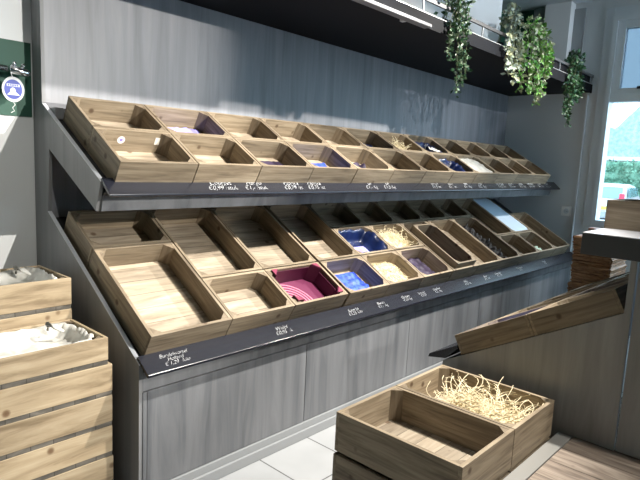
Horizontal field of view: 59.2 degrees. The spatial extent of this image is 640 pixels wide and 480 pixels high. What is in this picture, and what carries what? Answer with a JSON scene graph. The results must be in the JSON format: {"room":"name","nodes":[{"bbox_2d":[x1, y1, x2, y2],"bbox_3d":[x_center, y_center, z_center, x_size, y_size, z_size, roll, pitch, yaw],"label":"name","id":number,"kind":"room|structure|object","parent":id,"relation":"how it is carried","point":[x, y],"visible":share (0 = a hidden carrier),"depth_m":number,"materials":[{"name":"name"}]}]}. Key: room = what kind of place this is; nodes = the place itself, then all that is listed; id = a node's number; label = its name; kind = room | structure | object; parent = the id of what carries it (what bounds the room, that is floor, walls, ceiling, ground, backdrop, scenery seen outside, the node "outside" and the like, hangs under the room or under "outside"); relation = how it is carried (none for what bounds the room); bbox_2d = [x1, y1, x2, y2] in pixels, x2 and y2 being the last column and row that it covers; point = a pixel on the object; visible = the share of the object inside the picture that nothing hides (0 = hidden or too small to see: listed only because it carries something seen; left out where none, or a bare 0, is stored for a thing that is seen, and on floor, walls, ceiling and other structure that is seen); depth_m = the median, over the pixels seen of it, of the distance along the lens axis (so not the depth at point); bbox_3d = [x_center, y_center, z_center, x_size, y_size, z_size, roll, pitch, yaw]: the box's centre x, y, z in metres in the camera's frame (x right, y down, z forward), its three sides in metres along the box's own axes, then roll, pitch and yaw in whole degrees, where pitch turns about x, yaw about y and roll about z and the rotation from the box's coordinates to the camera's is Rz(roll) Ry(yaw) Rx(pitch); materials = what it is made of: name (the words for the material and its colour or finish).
{"room":"food shop","nodes":[
{"label":"food shop","id":0,"kind":"room"},
{"bbox_2d":[0,0,36,268],"bbox_3d":[-0.591,-0.721,4.082,0.080,3.420,8.250,10,11,42],"label":"wall","id":1,"kind":"structure","parent":0,"point":[18,245],"depth_m":2.98,"materials":[{"name":"white paint"}]},
{"bbox_2d":[0,61,30,76],"bbox_3d":[-1.829,-0.835,2.556,0.104,0.068,0.956,10,11,42],"label":"wall rail","id":2,"kind":"object","parent":1,"relation":"attached to","point":[19,71],"visible":1,"depth_m":2.82,"materials":[{"name":"silver metal"}]},
{"bbox_2d":[2,72,23,112],"bbox_3d":[-1.537,-0.744,2.820,0.018,0.215,0.104,10,11,42],"label":"tag","id":3,"kind":"object","parent":2,"relation":"hanging from","point":[12,87],"visible":1,"depth_m":2.81,"materials":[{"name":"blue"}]},
{"bbox_2d":[0,38,31,116],"bbox_3d":[-2.440,-0.745,1.993,0.008,0.379,2.690,10,11,42],"label":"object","id":4,"kind":"structure","parent":1,"relation":"attached to","point":[11,51],"depth_m":2.92,"materials":[{"name":"teal paint"}]},
{"bbox_2d":[218,336,629,479],"bbox_3d":[2.368,1.537,1.540,8.600,0.050,8.250,10,11,42],"label":"floor","id":5,"kind":"structure","parent":0,"point":[310,458],"depth_m":2.99,"materials":[{"name":"tile"}]},
{"bbox_2d":[45,455,112,479],"bbox_3d":[-1.264,1.079,2.399,0.368,0.268,0.625,10,11,42],"label":"crate","id":6,"kind":"object","parent":5,"relation":"on","point":[102,469],"visible":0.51,"depth_m":2.42,"materials":[{"name":"brown wood"}]},
{"bbox_2d":[0,362,111,479],"bbox_3d":[-1.248,0.738,2.349,0.364,0.420,0.622,10,11,42],"label":"crate","id":7,"kind":"object","parent":6,"relation":"on","point":[50,427],"visible":0.78,"depth_m":2.28,"materials":[{"name":"brown wood"}]},
{"bbox_2d":[0,319,107,389],"bbox_3d":[-1.241,0.471,2.306,0.356,0.120,0.607,10,11,42],"label":"crate","id":8,"kind":"object","parent":7,"relation":"on","point":[16,370],"visible":0.71,"depth_m":2.25,"materials":[{"name":"brown wood"}]},
{"bbox_2d":[0,322,93,357],"bbox_3d":[-1.239,0.432,2.301,0.304,0.100,0.550,10,11,42],"label":"liner","id":9,"kind":"object","parent":8,"relation":"on","point":[22,341],"visible":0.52,"depth_m":2.46,"materials":[{"name":"white fabric"}]},
{"bbox_2d":[31,0,572,479],"bbox_3d":[0.712,-0.290,4.651,1.165,2.530,5.398,10,11,42],"label":"shelving","id":10,"kind":"object","parent":5,"relation":"on","point":[211,409],"visible":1,"depth_m":3.28,"materials":[{"name":"grey wood"}]},
{"bbox_2d":[63,96,168,150],"bbox_3d":[-1.058,-0.593,2.935,0.333,0.272,0.414,10,11,42],"label":"wooden crate","id":11,"kind":"object","parent":10,"relation":"on","point":[81,114],"visible":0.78,"depth_m":2.97,"materials":[{"name":"brown wood"}]},
{"bbox_2d":[64,210,170,268],"bbox_3d":[-1.077,-0.018,3.006,0.333,0.272,0.440,10,11,42],"label":"wooden crate","id":12,"kind":"object","parent":10,"relation":"on","point":[86,230],"visible":0.7,"depth_m":3.05,"materials":[{"name":"brown wood"}]},
{"bbox_2d":[87,127,197,182],"bbox_3d":[-0.869,-0.404,2.777,0.333,0.272,0.414,10,11,42],"label":"wooden crate","id":13,"kind":"object","parent":10,"relation":"on","point":[136,159],"visible":0.83,"depth_m":2.75,"materials":[{"name":"brown wood"}]},
{"bbox_2d":[87,242,231,355],"bbox_3d":[-0.791,0.267,2.767,0.603,0.428,0.440,10,11,42],"label":"wooden crate","id":14,"kind":"object","parent":10,"relation":"on","point":[160,301],"visible":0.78,"depth_m":2.79,"materials":[{"name":"brown wood"}]},
{"bbox_2d":[144,104,231,136],"bbox_3d":[-0.772,-0.623,3.240,0.333,0.272,0.414,10,11,42],"label":"wooden crate","id":15,"kind":"object","parent":10,"relation":"on","point":[170,117],"visible":0.52,"depth_m":3.33,"materials":[{"name":"brown wood"}]},
{"bbox_2d":[148,207,262,279],"bbox_3d":[-0.686,0.045,3.246,0.603,0.428,0.422,10,11,42],"label":"wooden crate","id":16,"kind":"object","parent":10,"relation":"on","point":[199,235],"visible":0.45,"depth_m":3.35,"materials":[{"name":"brown wood"}]},
{"bbox_2d":[171,133,261,182],"bbox_3d":[-0.584,-0.434,3.082,0.333,0.272,0.414,10,11,42],"label":"wooden crate","id":17,"kind":"object","parent":10,"relation":"on","point":[219,159],"visible":0.71,"depth_m":3.11,"materials":[{"name":"brown wood"}]},
{"bbox_2d":[207,112,283,140],"bbox_3d":[-0.487,-0.653,3.546,0.333,0.272,0.414,10,11,42],"label":"wooden crate","id":18,"kind":"object","parent":10,"relation":"on","point":[236,126],"visible":0.52,"depth_m":3.66,"materials":[{"name":"brown wood"}]},
{"bbox_2d":[202,270,294,334],"bbox_3d":[-0.399,0.331,3.006,0.333,0.272,0.422,10,11,42],"label":"wooden crate","id":19,"kind":"object","parent":10,"relation":"on","point":[252,299],"visible":0.66,"depth_m":3.06,"materials":[{"name":"brown wood"}]},
{"bbox_2d":[209,206,315,269],"bbox_3d":[-0.388,0.013,3.564,0.603,0.428,0.442,10,11,42],"label":"wooden crate","id":20,"kind":"object","parent":10,"relation":"on","point":[257,230],"visible":0.52,"depth_m":3.68,"materials":[{"name":"brown wood"}]},
{"bbox_2d":[234,138,313,182],"bbox_3d":[-0.298,-0.464,3.388,0.333,0.272,0.414,10,11,42],"label":"wooden crate","id":21,"kind":"object","parent":10,"relation":"on","point":[294,168],"visible":0.67,"depth_m":3.42,"materials":[{"name":"brown wood"}]},
{"bbox_2d":[259,118,328,144],"bbox_3d":[-0.201,-0.683,3.852,0.333,0.272,0.414,10,11,42],"label":"wooden crate","id":22,"kind":"object","parent":10,"relation":"on","point":[289,131],"visible":0.52,"depth_m":3.97,"materials":[{"name":"brown wood"}]},
{"bbox_2d":[265,262,347,319],"bbox_3d":[-0.101,0.299,3.324,0.333,0.272,0.442,10,11,42],"label":"wooden crate","id":23,"kind":"object","parent":10,"relation":"on","point":[314,306],"visible":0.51,"depth_m":3.26,"materials":[{"name":"brown wood"}]},
{"bbox_2d":[271,263,342,301],"bbox_3d":[-0.096,0.287,3.318,0.296,0.244,0.382,10,11,42],"label":"cardboard tray","id":24,"kind":"object","parent":23,"relation":"in","point":[306,283],"visible":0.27,"depth_m":3.43,"materials":[{"name":"pink cardboard"}]},
{"bbox_2d":[264,204,358,262],"bbox_3d":[-0.086,-0.018,3.888,0.603,0.428,0.405,10,11,42],"label":"wooden crate","id":25,"kind":"object","parent":10,"relation":"on","point":[312,232],"visible":0.52,"depth_m":4.00,"materials":[{"name":"brown wood"}]},
{"bbox_2d":[286,142,356,182],"bbox_3d":[-0.012,-0.494,3.694,0.333,0.272,0.414,10,11,42],"label":"wooden crate","id":26,"kind":"object","parent":10,"relation":"on","point":[338,169],"visible":0.57,"depth_m":3.73,"materials":[{"name":"brown wood"}]},
{"bbox_2d":[304,123,365,147],"bbox_3d":[0.085,-0.713,4.158,0.333,0.272,0.414,10,11,42],"label":"wooden crate","id":27,"kind":"object","parent":10,"relation":"on","point":[332,135],"visible":0.52,"depth_m":4.28,"materials":[{"name":"brown wood"}]},
{"bbox_2d":[307,203,365,227],"bbox_3d":[0.096,-0.144,4.267,0.333,0.272,0.402,10,11,42],"label":"wooden crate","id":28,"kind":"object","parent":10,"relation":"on","point":[336,215],"visible":0.36,"depth_m":4.38,"materials":[{"name":"brown wood"}]},
{"bbox_2d":[319,256,389,306],"bbox_3d":[0.201,0.268,3.648,0.333,0.272,0.405,10,11,42],"label":"wooden crate","id":29,"kind":"object","parent":10,"relation":"on","point":[378,285],"visible":0.61,"depth_m":3.69,"materials":[{"name":"brown wood"}]},
{"bbox_2d":[335,272,368,289],"bbox_3d":[0.185,0.301,3.667,0.210,0.124,0.345,10,11,42],"label":"paper sheet","id":30,"kind":"object","parent":29,"relation":"in","point":[350,280],"visible":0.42,"depth_m":3.74,"materials":[{"name":"blue paper"}]},
{"bbox_2d":[330,145,393,182],"bbox_3d":[0.274,-0.524,4.000,0.333,0.272,0.414,10,11,42],"label":"wooden crate","id":31,"kind":"object","parent":10,"relation":"on","point":[376,170],"visible":0.57,"depth_m":4.04,"materials":[{"name":"brown wood"}]},
{"bbox_2d":[332,225,393,255],"bbox_3d":[0.287,0.047,4.106,0.333,0.272,0.402,10,11,42],"label":"wooden crate","id":32,"kind":"object","parent":10,"relation":"on","point":[366,228],"visible":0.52,"depth_m":4.09,"materials":[{"name":"brown wood"}]},
{"bbox_2d":[338,228,386,252],"bbox_3d":[0.303,0.033,4.090,0.251,0.206,0.373,10,11,42],"label":"plastic film","id":33,"kind":"object","parent":32,"relation":"in","point":[369,240],"visible":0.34,"depth_m":4.21,"materials":[{"name":"blue plastic"}]},
{"bbox_2d":[343,202,396,224],"bbox_3d":[0.373,-0.173,4.564,0.333,0.272,0.403,10,11,42],"label":"wooden crate","id":34,"kind":"object","parent":10,"relation":"on","point":[370,213],"visible":0.35,"depth_m":4.68,"materials":[{"name":"brown wood"}]},
{"bbox_2d":[342,127,397,149],"bbox_3d":[0.370,-0.743,4.464,0.333,0.272,0.414,10,11,42],"label":"wooden crate","id":35,"kind":"object","parent":10,"relation":"on","point":[369,137],"visible":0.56,"depth_m":4.59,"materials":[{"name":"brown wood"}]},
{"bbox_2d":[180,0,593,95],"bbox_3d":[0.821,-1.581,4.461,1.008,0.206,5.390,10,10,42],"label":"shelf","id":36,"kind":"object","parent":10,"relation":"attached to","point":[395,31],"visible":0.91,"depth_m":4.03,"materials":[{"name":"black"}]},
{"bbox_2d":[399,0,502,41],"bbox_3d":[0.817,-1.998,4.295,0.040,0.818,2.460,10,11,42],"label":"board","id":37,"kind":"object","parent":36,"relation":"on","point":[488,12],"visible":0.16,"depth_m":4.91,"materials":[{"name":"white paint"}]},
{"bbox_2d":[434,0,475,97],"bbox_3d":[0.902,-1.388,3.978,0.256,0.742,0.342,10,11,42],"label":"trailing plant","id":38,"kind":"object","parent":36,"relation":"on","point":[458,5],"visible":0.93,"depth_m":3.95,"materials":[{"name":"green plant"}]},
{"bbox_2d":[496,2,525,85],"bbox_3d":[1.518,-1.589,4.599,0.273,0.648,0.305,10,11,42],"label":"trailing plant","id":39,"kind":"object","parent":36,"relation":"on","point":[512,37],"visible":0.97,"depth_m":4.55,"materials":[{"name":"green plant"}]},
{"bbox_2d":[515,13,555,105],"bbox_3d":[1.843,-1.578,4.957,0.271,0.767,0.663,10,11,42],"label":"trailing plant","id":40,"kind":"object","parent":36,"relation":"on","point":[535,27],"visible":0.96,"depth_m":4.91,"materials":[{"name":"green plant"}]},
{"bbox_2d":[562,49,586,126],"bbox_3d":[2.523,-1.528,5.718,0.259,0.775,0.468,10,11,42],"label":"trailing plant","id":41,"kind":"object","parent":36,"relation":"on","point":[578,87],"visible":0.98,"depth_m":5.62,"materials":[{"name":"green plant"}]},
{"bbox_2d":[361,251,423,296],"bbox_3d":[0.479,0.239,3.946,0.333,0.272,0.402,10,11,42],"label":"wooden crate","id":42,"kind":"object","parent":10,"relation":"on","point":[415,278],"visible":0.54,"depth_m":3.98,"materials":[{"name":"brown wood"}]},
{"bbox_2d":[371,261,407,281],"bbox_3d":[0.469,0.256,3.958,0.258,0.180,0.388,10,11,42],"label":"wood wool","id":43,"kind":"object","parent":42,"relation":"in","point":[390,272],"visible":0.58,"depth_m":3.96,"materials":[{"name":"beige wood"}]},
{"bbox_2d":[368,222,423,250],"bbox_3d":[0.565,0.018,4.404,0.333,0.272,0.403,10,11,42],"label":"wooden crate","id":44,"kind":"object","parent":10,"relation":"on","point":[411,238],"visible":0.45,"depth_m":4.49,"materials":[{"name":"brown wood"}]},
{"bbox_2d":[375,227,416,247],"bbox_3d":[0.574,0.004,4.394,0.260,0.223,0.343,10,11,42],"label":"wood wool","id":45,"kind":"object","parent":44,"relation":"in","point":[392,239],"visible":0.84,"depth_m":4.38,"materials":[{"name":"beige wood"}]},
{"bbox_2d":[368,148,425,182],"bbox_3d":[0.559,-0.554,4.306,0.333,0.272,0.414,10,11,42],"label":"wooden crate","id":46,"kind":"object","parent":10,"relation":"on","point":[406,170],"visible":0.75,"depth_m":4.35,"materials":[{"name":"brown wood"}]},
{"bbox_2d":[375,201,424,222],"bbox_3d":[0.653,-0.203,4.864,0.333,0.272,0.410,10,11,42],"label":"wooden crate","id":47,"kind":"object","parent":10,"relation":"on","point":[400,211],"visible":0.38,"depth_m":4.99,"materials":[{"name":"brown wood"}]},
{"bbox_2d":[375,131,425,151],"bbox_3d":[0.656,-0.772,4.770,0.333,0.272,0.414,10,11,42],"label":"wooden crate","id":48,"kind":"object","parent":10,"relation":"on","point":[387,136],"visible":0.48,"depth_m":4.88,"materials":[{"name":"brown wood"}]},
{"bbox_2d":[396,246,452,288],"bbox_3d":[0.757,0.209,4.243,0.333,0.272,0.403,10,11,42],"label":"wooden crate","id":49,"kind":"object","parent":10,"relation":"on","point":[442,271],"visible":0.57,"depth_m":4.31,"materials":[{"name":"brown wood"}]},
{"bbox_2d":[403,200,448,219],"bbox_3d":[0.936,-0.232,5.167,0.333,0.272,0.410,10,11,42],"label":"wooden crate","id":50,"kind":"object","parent":10,"relation":"on","point":[425,209],"visible":0.36,"depth_m":5.30,"materials":[{"name":"brown wood"}]},
{"bbox_2d":[400,150,453,182],"bbox_3d":[0.845,-0.584,4.612,0.333,0.272,0.414,10,11,42],"label":"wooden crate","id":51,"kind":"object","parent":10,"relation":"on","point":[436,172],"visible":0.62,"depth_m":4.66,"materials":[{"name":"brown wood"}]},
{"bbox_2d":[404,134,450,153],"bbox_3d":[0.941,-0.802,5.075,0.333,0.272,0.414,10,11,42],"label":"wooden crate","id":52,"kind":"object","parent":10,"relation":"on","point":[414,138],"visible":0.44,"depth_m":5.17,"materials":[{"name":"brown wood"}]},
{"bbox_2d":[399,220,478,281],"bbox_3d":[0.942,0.085,4.623,0.603,0.428,0.410,10,11,42],"label":"wooden crate","id":53,"kind":"object","parent":10,"relation":"on","point":[458,273],"visible":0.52,"depth_m":4.50,"materials":[{"name":"brown wood"}]},
{"bbox_2d":[410,223,476,268],"bbox_3d":[0.972,0.084,4.574,0.514,0.392,0.300,10,11,42],"label":"wooden crate","id":54,"kind":"object","parent":53,"relation":"in","point":[448,250],"visible":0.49,"depth_m":4.59,"materials":[{"name":"brown wood"}]},
{"bbox_2d":[428,199,470,217],"bbox_3d":[1.218,-0.262,5.469,0.333,0.272,0.410,10,11,42],"label":"wooden crate","id":55,"kind":"object","parent":10,"relation":"on","point":[448,207],"visible":0.42,"depth_m":5.60,"materials":[{"name":"brown wood"}]},
{"bbox_2d":[429,137,473,155],"bbox_3d":[1.227,-0.832,5.381,0.333,0.272,0.414,10,11,42],"label":"wooden crate","id":56,"kind":"object","parent":10,"relation":"on","point":[449,145],"visible":0.48,"depth_m":5.51,"materials":[{"name":"brown wood"}]},
{"bbox_2d":[429,153,477,182],"bbox_3d":[1.130,-0.614,4.917,0.333,0.272,0.414,10,11,42],"label":"wooden crate","id":57,"kind":"object","parent":10,"relation":"on","point":[470,174],"visible":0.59,"depth_m":4.92,"materials":[{"name":"brown wood"}]},
{"bbox_2d":[426,218,501,274],"bbox_3d":[1.224,0.056,4.925,0.603,0.428,0.410,10,11,42],"label":"wooden crate","id":58,"kind":"object","parent":10,"relation":"on","point":[487,260],"visible":0.62,"depth_m":5.04,"materials":[{"name":"brown wood"}]},
{"bbox_2d":[453,140,493,157],"bbox_3d":[1.513,-0.862,5.688,0.333,0.272,0.414,10,11,42],"label":"wooden crate","id":59,"kind":"object","parent":10,"relation":"on","point":[470,147],"visible":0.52,"depth_m":5.81,"materials":[{"name":"brown wood"}]},
{"bbox_2d":[454,155,498,183],"bbox_3d":[1.415,-0.644,5.223,0.333,0.272,0.414,10,11,42],"label":"wooden crate","id":60,"kind":"object","parent":10,"relation":"on","point":[481,177],"visible":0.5,"depth_m":5.19,"materials":[{"name":"brown wood"}]},
{"bbox_2d":[451,198,514,235],"bbox_3d":[1.598,-0.195,5.691,0.603,0.428,0.410,10,11,42],"label":"wooden crate","id":61,"kind":"object","parent":10,"relation":"on","point":[485,218],"visible":0.56,"depth_m":5.83,"materials":[{"name":"brown wood"}]},
{"bbox_2d":[451,216,521,269],"bbox_3d":[1.507,0.026,5.228,0.603,0.428,0.410,10,11,42],"label":"wooden crate","id":62,"kind":"object","parent":10,"relation":"on","point":[513,256],"visible":0.55,"depth_m":5.31,"materials":[{"name":"brown wood"}]},
{"bbox_2d":[476,156,517,183],"bbox_3d":[1.702,-0.674,5.530,0.333,0.272,0.414,10,11,42],"label":"wooden crate","id":63,"kind":"object","parent":10,"relation":"on","point":[506,175],"visible":0.56,"depth_m":5.59,"materials":[{"name":"brown wood"}]},
{"bbox_2d":[470,198,530,232],"bbox_3d":[1.880,-0.224,5.993,0.603,0.428,0.410,10,11,42],"label":"wooden crate","id":64,"kind":"object","parent":10,"relation":"on","point":[529,229],"visible":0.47,"depth_m":5.92,"materials":[{"name":"brown wood"}]},
{"bbox_2d":[473,198,527,230],"bbox_3d":[1.906,-0.274,5.965,0.521,0.303,0.400,10,11,42],"label":"plastic sheet","id":65,"kind":"object","parent":64,"relation":"on","point":[487,204],"visible":0.98,"depth_m":5.97,"materials":[{"name":"blue"}]},
{"bbox_2d":[496,158,534,183],"bbox_3d":[1.987,-0.704,5.835,0.333,0.272,0.414,10,11,42],"label":"wooden crate","id":66,"kind":"object","parent":10,"relation":"on","point":[525,176],"visible":0.58,"depth_m":5.89,"materials":[{"name":"brown wood"}]},
{"bbox_2d":[498,233,539,264],"bbox_3d":[1.884,0.091,5.450,0.333,0.272,0.410,10,11,42],"label":"wooden crate","id":67,"kind":"object","parent":10,"relation":"on","point":[528,252],"visible":0.66,"depth_m":5.55,"materials":[{"name":"brown wood"}]},
{"bbox_2d":[513,159,550,183],"bbox_3d":[2.272,-0.734,6.140,0.333,0.272,0.414,10,11,42],"label":"wooden crate","id":68,"kind":"object","parent":10,"relation":"on","point":[541,177],"visible":0.5,"depth_m":6.19,"materials":[{"name":"brown wood"}]},
{"bbox_2d":[516,231,555,259],"bbox_3d":[2.167,0.062,5.753,0.333,0.272,0.410,10,11,42],"label":"wooden crate","id":69,"kind":"object","parent":10,"relation":"on","point":[531,237],"visible":0.59,"depth_m":5.85,"materials":[{"name":"brown wood"}]},
{"bbox_2d":[509,212,569,256],"bbox_3d":[2.355,-0.063,6.135,0.603,0.428,0.410,10,11,42],"label":"wooden crate","id":70,"kind":"object","parent":10,"relation":"on","point":[561,246],"visible":0.58,"depth_m":6.24,"materials":[{"name":"brown wood"}]},
{"bbox_2d":[428,228,639,458],"bbox_3d":[2.456,0.631,3.010,2.877,1.335,2.357,10,11,42],"label":"counter","id":71,"kind":"object","parent":5,"relation":"on","point":[581,367],"depth_m":2.56,"materials":[{"name":"grey wood"}]},
{"bbox_2d":[454,302,555,354],"bbox_3d":[1.020,0.473,3.024,0.425,0.294,0.414,10,11,42],"label":"wooden crate","id":72,"kind":"object","parent":71,"relation":"on","point":[515,327],"visible":0.84,"depth_m":2.88,"materials":[{"name":"brown wood"}]},
{"bbox_2d":[527,281,627,335],"bbox_3d":[1.305,0.324,2.743,0.425,0.294,0.414,10,11,42],"label":"wooden crate","id":73,"kind":"object","parent":71,"relation":"on","point":[609,301],"visible":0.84,"depth_m":2.59,"materials":[{"name":"brown wood"}]},
{"bbox_2d":[580,233,639,261],"bbox_3d":[2.321,0.116,2.208,2.136,0.094,1.077,10,11,42],"label":"countertop","id":74,"kind":"structure","parent":71,"relation":"on","point":[591,244],"depth_m":2.45,"materials":[{"name":"grey"}]},
{"bbox_2d":[582,228,639,239],"bbox_3d":[2.323,0.067,2.201,2.136,0.004,1.077,10,11,42],"label":"countertop","id":75,"kind":"structure","parent":71,"relation":"on","point":[604,231],"depth_m":2.54,"materials":[{"name":"grey"}]},
{"bbox_2d":[604,199,639,231],"bbox_3d":[1.651,-0.112,2.727,0.414,0.138,0.306,10,11,42],"label":"wooden crate","id":76,"kind":"object","parent":71,"relation":"on","point":[622,214],"visible":1,"depth_m":2.71,"materials":[{"name":"brown wood"}]},
{"bbox_2d":[528,397,639,479],"bbox_3d":[2.706,1.272,1.987,3.175,0.379,4.000,10,11,42],"label":"platform","id":77,"kind":"object","parent":5,"relation":"on","point":[578,459],"visible":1,"depth_m":2.38,"materials":[{"name":"brown wood"}]},
{"bbox_2d":[503,432,571,479],"bbox_3d":[0.656,0.991,2.118,0.064,0.062,1.440,10,11,42],"label":"trim","id":78,"kind":"structure","parent":77,"relation":"attached to","point":[525,470],"depth_m":2.40,"materials":[{"name":"grey"}]},
{"bbox_3d":[-1.542,0.925,2.640,0.370,0.480,0.620,10,11,42],"label":"crate","id":79,"kind":"object","parent":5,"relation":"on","visible":0},
{"bbox_2d":[0,308,71,330],"bbox_3d":[-1.522,0.503,2.579,0.370,0.370,0.616,10,11,42],"label":"crate","id":80,"kind":"object","parent":79,"relation":"on","point":[40,318],"visible":0.1,"depth_m":2.54,"materials":[{"name":"brown wood"}]},
{"bbox_2d":[0,265,71,319],"bbox_3d":[-1.510,0.247,2.543,0.370,0.148,0.616,10,11,42],"label":"crate","id":81,"kind":"object","parent":80,"relation":"on","point":[28,298],"visible":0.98,"depth_m":2.53,"materials":[{"name":"brown wood"}]},
{"bbox_2d":[0,265,57,285],"bbox_3d":[-1.508,0.196,2.536,0.318,0.100,0.560,10,11,42],"label":"liner","id":82,"kind":"object","parent":81,"relation":"in","point":[17,275],"visible":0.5,"depth_m":2.75,"materials":[{"name":"white fabric"}]},
{"bbox_3d":[0.407,1.203,2.391,0.590,0.186,0.424,10,11,42],"label":"wooden crate","id":83,"kind":"object","parent":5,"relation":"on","visible":0},
{"bbox_2d":[332,451,509,479],"bbox_3d":[0.412,1.020,2.360,0.590,0.186,0.424,10,11,42],"label":"wooden crate","id":84,"kind":"object","parent":83,"relation":"on","point":[345,467],"visible":0.3,"depth_m":2.34,"materials":[{"name":"brown wood"}]},
{"bbox_2d":[334,385,514,479],"bbox_3d":[0.425,0.836,2.338,0.590,0.186,0.424,10,11,42],"label":"wooden crate","id":85,"kind":"object","parent":84,"relation":"on","point":[399,433],"visible":1,"depth_m":2.34,"materials":[{"name":"brown wood"}]},
{"bbox_3d":[0.699,1.172,2.703,0.590,0.186,0.424,10,11,42],"label":"wooden crate","id":86,"kind":"object","parent":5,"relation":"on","visible":0},
{"bbox_2d":[508,437,549,472],"bbox_3d":[0.708,0.989,2.677,0.590,0.186,0.424,10,11,42],"label":"wooden crate","id":87,"kind":"object","parent":86,"relation":"on","point":[548,438],"visible":0.07,"depth_m":2.45,"materials":[{"name":"brown wood"}]},
{"bbox_2d":[396,364,554,467],"bbox_3d":[0.716,0.805,2.651,0.590,0.186,0.424,10,11,42],"label":"wooden crate","id":88,"kind":"object","parent":87,"relation":"on","point":[531,431],"visible":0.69,"depth_m":2.67,"materials":[{"name":"brown wood"}]},
{"bbox_2d":[426,371,543,423],"bbox_3d":[0.762,0.762,2.618,0.443,0.213,0.333,10,11,42],"label":"wood wool","id":89,"kind":"object","parent":88,"relation":"in","point":[482,405],"visible":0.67,"depth_m":2.63,"materials":[{"name":"beige wood"}]},
{"bbox_3d":[2.402,0.971,5.034,0.325,0.091,0.495,10,11,42],"label":"woven tray","id":90,"kind":"object","parent":5,"relation":"on","visible":0},
{"bbox_3d":[2.414,0.891,5.023,0.325,0.091,0.495,10,11,41],"label":"woven tray","id":91,"kind":"object","parent":90,"relation":"on","visible":0},
{"bbox_3d":[2.424,0.810,5.019,0.325,0.091,0.495,10,11,41],"label":"woven tray","id":92,"kind":"object","parent":91,"relation":"on","visible":0},
{"bbox_3d":[2.409,0.731,4.995,0.325,0.091,0.495,10,11,41],"label":"woven tray","id":93,"kind":"object","parent":92,"relation":"on","visible":0},
{"bbox_3d":[2.426,0.649,5.002,0.325,0.091,0.495,10,11,43],"label":"woven tray","id":94,"kind":"object","parent":93,"relation":"on","visible":0},
{"bbox_3d":[2.423,0.570,4.978,0.325,0.091,0.495,11,11,44],"label":"woven tray","id":95,"kind":"object","parent":94,"relation":"on","visible":0},
{"bbox_3d":[2.436,0.492,4.959,0.325,0.091,0.495,11,11,44],"label":"woven tray","id":96,"kind":"object","parent":95,"relation":"on","visible":0},
{"bbox_2d":[567,281,583,290],"bbox_3d":[2.423,0.410,4.951,0.325,0.091,0.495,11,11,44],"label":"woven tray","id":97,"kind":"object","parent":96,"relation":"on","point":[571,286],"visible":0.2,"depth_m":4.85,"materials":[{"name":"brown wicker"}]},
{"bbox_2d":[570,273,603,284],"bbox_3d":[2.437,0.331,4.936,0.325,0.091,0.495,10,11,41],"label":"woven tray","id":98,"kind":"object","parent":97,"relation":"on","point":[577,279],"visible":0.3,"depth_m":4.79,"materials":[{"name":"brown wicker"}]},
{"bbox_2d":[571,264,626,278],"bbox_3d":[2.437,0.251,4.923,0.325,0.091,0.495,10,11,42],"label":"woven tray","id":99,"kind":"object","parent":98,"relation":"on","point":[602,273],"visible":0.73,"depth_m":4.76,"materials":[{"name":"brown wicker"}]},
{"bbox_2d":[572,255,625,268],"bbox_3d":[2.447,0.168,4.932,0.325,0.091,0.495,10,11,41],"label":"woven tray","id":100,"kind":"object","parent":99,"relation":"on","point":[580,260],"visible":0.66,"depth_m":4.75,"materials":[{"name":"brown wicker"}]},
{"bbox_2d":[502,0,600,11],"bbox_3d":[2.532,-1.895,1.051,8.600,0.050,8.250,10,11,42],"label":"ceiling","id":101,"kind":"structure","parent":0,"point":[526,5],"depth_m":6.21,"materials":[{"name":"white paint"}]},
{"bbox_2d":[499,0,639,281],"bbox_3d":[5.273,-0.456,4.188,8.420,3.420,0.150,10,11,42],"label":"wall","id":102,"kind":"structure","parent":0,"point":[539,134],"depth_m":6.41,"materials":[{"name":"white paint"}]},
{"bbox_2d":[542,1,575,60],"bbox_3d":[2.641,-2.193,6.277,0.280,0.818,0.140,10,11,42],"label":"trim","id":103,"kind":"structure","parent":102,"relation":"attached to","point":[559,17],"depth_m":6.18,"materials":[{"name":"white paint"}]},
{"bbox_2d":[570,8,586,64],"bbox_3d":[2.825,-2.143,6.189,0.120,0.760,0.024,10,11,42],"label":"trim","id":104,"kind":"structure","parent":102,"relation":"attached to","point":[580,14],"depth_m":6.16,"materials":[{"name":"grey paint"}]},
{"bbox_2d":[569,95,588,251],"bbox_3d":[2.864,-0.380,6.324,0.015,2.440,0.024,10,11,42],"label":"trim","id":105,"kind":"structure","parent":102,"relation":"attached to","point":[586,95],"depth_m":6.26,"materials":[{"name":"white paint"}]},
{"bbox_2d":[582,4,639,225],"bbox_3d":[3.668,-1.189,5.526,1.830,2.300,0.180,10,11,42],"label":"window","id":106,"kind":"structure","parent":102,"relation":"in","point":[619,76],"depth_m":5.96,"materials":[{"name":"white paint"}]},
{"label":"outside","id":107,"kind":"structure","parent":0,"visible":0},
{"bbox_3d":[20.598,-1.720,33.339,65.000,0.050,63.100,10,11,42],"label":"street","id":108,"kind":"object","parent":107,"visible":0},
{"bbox_2d":[600,183,639,217],"bbox_3d":[12.363,-1.607,23.923,1.800,1.596,4.642,9,10,36],"label":"car","id":109,"kind":"object","parent":108,"relation":"on","point":[611,191],"visible":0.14,"depth_m":22.16,"materials":[{"name":"silver metal"}]},
{"bbox_2d":[604,158,639,197],"bbox_3d":[14.122,-2.848,29.067,13.312,2.877,1.186,10,11,42],"label":"hedge","id":110,"kind":"object","parent":108,"relation":"on","point":[616,172],"visible":0.09,"depth_m":27.80,"materials":[{"name":"green plant"}]},
{"bbox_2d":[606,106,639,161],"bbox_3d":[20.516,-8.869,31.859,15.000,14.500,6.350,10,11,42],"label":"house","id":111,"kind":"structure","parent":108,"relation":"on","point":[624,141],"depth_m":31.27,"materials":[{"name":"grey brick"}]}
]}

